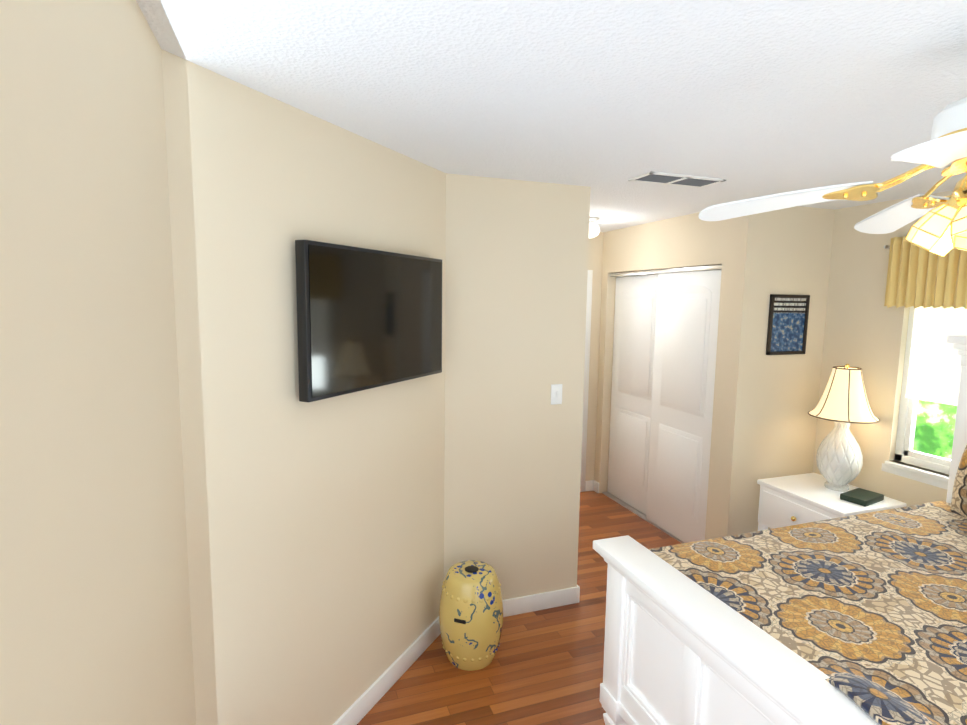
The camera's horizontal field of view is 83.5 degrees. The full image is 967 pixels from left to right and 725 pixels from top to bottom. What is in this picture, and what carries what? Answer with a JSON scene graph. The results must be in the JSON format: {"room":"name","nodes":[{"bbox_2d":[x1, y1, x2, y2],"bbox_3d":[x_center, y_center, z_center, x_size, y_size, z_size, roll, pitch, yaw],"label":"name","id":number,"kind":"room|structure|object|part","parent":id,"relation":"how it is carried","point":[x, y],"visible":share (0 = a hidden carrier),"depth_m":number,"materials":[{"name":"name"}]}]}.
{"room":"bedroom","nodes":[
{"label":"bedroom","id":0,"kind":"room"},
{"bbox_2d":[0,0,195,724],"bbox_3d":[-0.460,0.554,0.266,0.120,2.440,2.970,-2,7,-19],"label":"wall","id":1,"kind":"structure","parent":0,"point":[95,620],"depth_m":0.84,"materials":[{"name":"paint"}]},
{"bbox_2d":[161,49,445,724],"bbox_3d":[-0.587,0.329,2.214,0.120,2.440,1.685,4,7,25],"label":"wall","id":2,"kind":"structure","parent":0,"point":[315,539],"depth_m":1.85,"materials":[{"name":"paint"}]},
{"bbox_2d":[295,239,441,402],"bbox_3d":[-0.417,-0.180,2.244,0.048,0.550,0.915,4,7,25],"label":"tv","id":3,"kind":"object","parent":2,"relation":"attached to","point":[369,318],"visible":0.98,"depth_m":2.09,"materials":[{"name":"black plastic"}]},
{"bbox_2d":[333,616,440,724],"bbox_3d":[-0.481,1.482,2.444,0.014,0.100,1.365,4,7,25],"label":"baseboard","id":4,"kind":"structure","parent":2,"relation":"attached to","point":[362,705],"depth_m":2.52,"materials":[{"name":"white wood"}]},
{"bbox_2d":[444,173,590,599],"bbox_3d":[0.143,0.243,3.053,0.880,2.440,0.120,-2,7,-19],"label":"wall","id":5,"kind":"structure","parent":0,"point":[516,269],"depth_m":2.98,"materials":[{"name":"paint"}]},
{"bbox_2d":[503,587,576,616],"bbox_3d":[0.164,1.412,3.128,0.810,0.100,0.014,-2,7,-19],"label":"baseboard","id":6,"kind":"structure","parent":5,"relation":"attached to","point":[537,602],"depth_m":3.18,"materials":[{"name":"white wood"}]},
{"bbox_2d":[551,384,561,404],"bbox_3d":[0.417,0.181,3.069,0.070,0.115,0.018,-2,7,-19],"label":"switch plate","id":7,"kind":"object","parent":5,"relation":"attached to","point":[556,393],"visible":1,"depth_m":3.07,"materials":[{"name":"white plastic"}]},
{"bbox_2d":[576,585,579,602],"bbox_3d":[0.301,1.306,4.066,0.043,0.100,1.704,-2,7,-19],"label":"baseboard","id":8,"kind":"structure","parent":5,"relation":"attached to","point":[578,588],"depth_m":3.26,"materials":[{"name":"white wood"}]},
{"bbox_2d":[357,491,681,724],"bbox_3d":[0.627,1.515,3.072,4.140,0.080,7.450,-2,7,-19],"label":"floor","id":9,"kind":"structure","parent":0,"point":[544,667],"depth_m":2.67,"materials":[{"name":"brown wood"}]},
{"bbox_2d":[439,560,502,670],"bbox_3d":[-0.062,1.269,2.750,0.326,0.464,0.326,-2,7,-19],"label":"garden stool","id":10,"kind":"object","parent":9,"relation":"on","point":[471,613],"visible":1,"depth_m":2.63,"materials":[{"name":"ceramic"}]},
{"bbox_2d":[593,335,966,724],"bbox_3d":[1.812,0.801,1.807,2.266,1.657,1.761,-2,7,-19],"label":"bed","id":11,"kind":"object","parent":9,"relation":"on","point":[859,619],"visible":1,"depth_m":1.90,"materials":[{"name":"white paint"}]},
{"bbox_3d":[0.816,1.241,1.521,0.176,0.822,1.726,-2,7,-19],"label":"footboard","id":12,"kind":"part","parent":11,"relation":"part of","materials":[{"name":"white paint"}]},
{"bbox_3d":[2.799,0.773,2.168,0.164,1.657,1.734,-2,7,-19],"label":"headboard","id":13,"kind":"part","parent":11,"relation":"part of","materials":[{"name":"white paint"}]},
{"bbox_2d":[757,473,906,530],"bbox_3d":[2.140,1.127,3.429,0.539,0.650,0.610,-2,7,-19],"label":"nightstand","id":14,"kind":"object","parent":9,"relation":"on","point":[790,500],"visible":0.44,"depth_m":3.38,"materials":[{"name":"white paint"}]},
{"bbox_2d":[808,364,879,491],"bbox_3d":[2.248,0.403,3.397,0.379,0.797,0.379,-2,7,-19],"label":"table lamp","id":15,"kind":"object","parent":14,"relation":"on","point":[843,403],"visible":0.98,"depth_m":3.32,"materials":[{"name":"white ceramic"}]},
{"bbox_2d":[840,488,883,506],"bbox_3d":[2.265,0.805,3.242,0.220,0.035,0.140,-3,8,-31],"label":"book","id":16,"kind":"object","parent":14,"relation":"on","point":[862,497],"visible":1,"depth_m":3.21,"materials":[{"name":"green paper"}]},
{"bbox_2d":[136,0,966,231],"bbox_3d":[0.659,-0.988,2.785,4.140,0.080,7.450,-2,7,-19],"label":"ceiling","id":17,"kind":"structure","parent":0,"point":[605,100],"depth_m":1.57,"materials":[{"name":"white paint"}]},
{"bbox_2d":[589,217,599,237],"bbox_3d":[0.808,-1.026,4.141,0.164,0.150,0.164,-2,7,-19],"label":"light","id":18,"kind":"object","parent":17,"relation":"attached to","point":[594,230],"visible":0.6,"depth_m":4.08,"materials":[{"name":"white glass"}]},
{"bbox_2d":[628,171,725,187],"bbox_3d":[0.997,-0.941,2.793,0.460,0.008,0.190,-2,7,-19],"label":"ceiling vent","id":19,"kind":"object","parent":17,"relation":"in","point":[674,179],"visible":1,"depth_m":2.77,"materials":[{"name":"white metal"}]},
{"bbox_2d":[698,97,966,255],"bbox_3d":[1.231,-0.506,1.231,1.250,0.509,1.214,-2,7,-19],"label":"ceiling fan","id":20,"kind":"object","parent":17,"relation":"hanging from","point":[939,227],"visible":1,"depth_m":1.35,"materials":[{"name":"white"}]},
{"bbox_3d":[1.207,-0.546,1.268,0.248,0.440,0.248,-2,7,-19],"label":"motor","id":21,"kind":"part","parent":20,"relation":"part of","materials":[{"name":"white"}]},
{"bbox_2d":[585,232,602,480],"bbox_3d":[0.530,0.028,4.969,1.130,2.440,0.120,-2,7,-19],"label":"wall","id":22,"kind":"structure","parent":0,"point":[595,251],"depth_m":5.07,"materials":[{"name":"paint"}]},
{"bbox_2d":[580,270,592,491],"bbox_3d":[0.525,0.201,4.979,0.930,2.095,0.136,-2,7,-19],"label":"door frame","id":23,"kind":"structure","parent":22,"relation":"attached to","point":[586,376],"depth_m":5.06,"materials":[{"name":"white wood"}]},
{"bbox_2d":[594,212,733,539],"bbox_3d":[1.373,0.098,4.459,0.120,2.440,1.730,-2,7,-19],"label":"wall","id":24,"kind":"structure","parent":0,"point":[692,240],"depth_m":4.16,"materials":[{"name":"paint"}]},
{"bbox_2d":[607,274,657,514],"bbox_3d":[1.319,0.265,4.721,0.038,2.023,0.709,-2,7,-19],"label":"closet door","id":25,"kind":"structure","parent":24,"relation":"in","point":[633,365],"depth_m":4.72,"materials":[{"name":"white wood"}]},
{"bbox_2d":[602,264,721,542],"bbox_3d":[1.408,0.292,4.399,0.096,2.068,1.386,-2,7,-19],"label":"trim","id":26,"kind":"structure","parent":24,"relation":"attached to","point":[653,272],"depth_m":4.40,"materials":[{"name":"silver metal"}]},
{"bbox_2d":[646,270,721,542],"bbox_3d":[1.497,0.341,4.079,0.040,2.023,0.709,-2,7,-19],"label":"closet door","id":27,"kind":"structure","parent":24,"relation":"in","point":[686,329],"depth_m":4.04,"materials":[{"name":"white wood"}]},
{"bbox_2d":[714,206,834,537],"bbox_3d":[1.971,0.194,3.686,0.730,2.440,0.138,-2,7,-19],"label":"wall","id":28,"kind":"structure","parent":0,"point":[768,422],"depth_m":3.59,"materials":[{"name":"paint"}]},
{"bbox_3d":[2.016,-0.249,3.584,0.330,0.395,0.018,-2,7,-19],"label":"picture frame","id":29,"kind":"part","parent":28,"relation":"part of","materials":[{"name":"blue paper"}]},
{"bbox_2d":[813,190,952,505],"bbox_3d":[2.718,0.294,2.894,0.150,2.440,5.600,-2,7,-19],"label":"wall","id":30,"kind":"structure","parent":0,"point":[866,329],"depth_m":3.42,"materials":[{"name":"paint"}]},
{"bbox_2d":[881,306,957,489],"bbox_3d":[2.614,0.060,3.058,0.125,1.295,0.550,-2,7,-19],"label":"window","id":31,"kind":"structure","parent":30,"relation":"in","point":[905,452],"depth_m":3.24,"materials":[{"name":"white wood"}]},
{"bbox_2d":[905,306,966,405],"bbox_3d":[2.602,-0.152,3.029,0.026,0.770,0.372,-2,7,-19],"label":"window blind","id":32,"kind":"object","parent":31,"relation":"attached to","point":[923,321],"visible":0.65,"depth_m":3.08,"materials":[{"name":"white plastic"}]},
{"bbox_2d":[884,236,966,308],"bbox_3d":[2.550,-0.504,2.969,0.077,0.416,0.710,-2,7,-19],"label":"valance","id":33,"kind":"object","parent":30,"relation":"attached to","point":[917,276],"visible":0.77,"depth_m":3.08,"materials":[{"name":"yellow"}]},
{"label":"outside","id":34,"kind":"structure","parent":0,"visible":0},
{"bbox_2d":[913,307,966,458],"bbox_3d":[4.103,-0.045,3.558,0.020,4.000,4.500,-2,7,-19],"label":"garden","id":35,"kind":"object","parent":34,"point":[948,435],"depth_m":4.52,"materials":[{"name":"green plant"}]}
]}

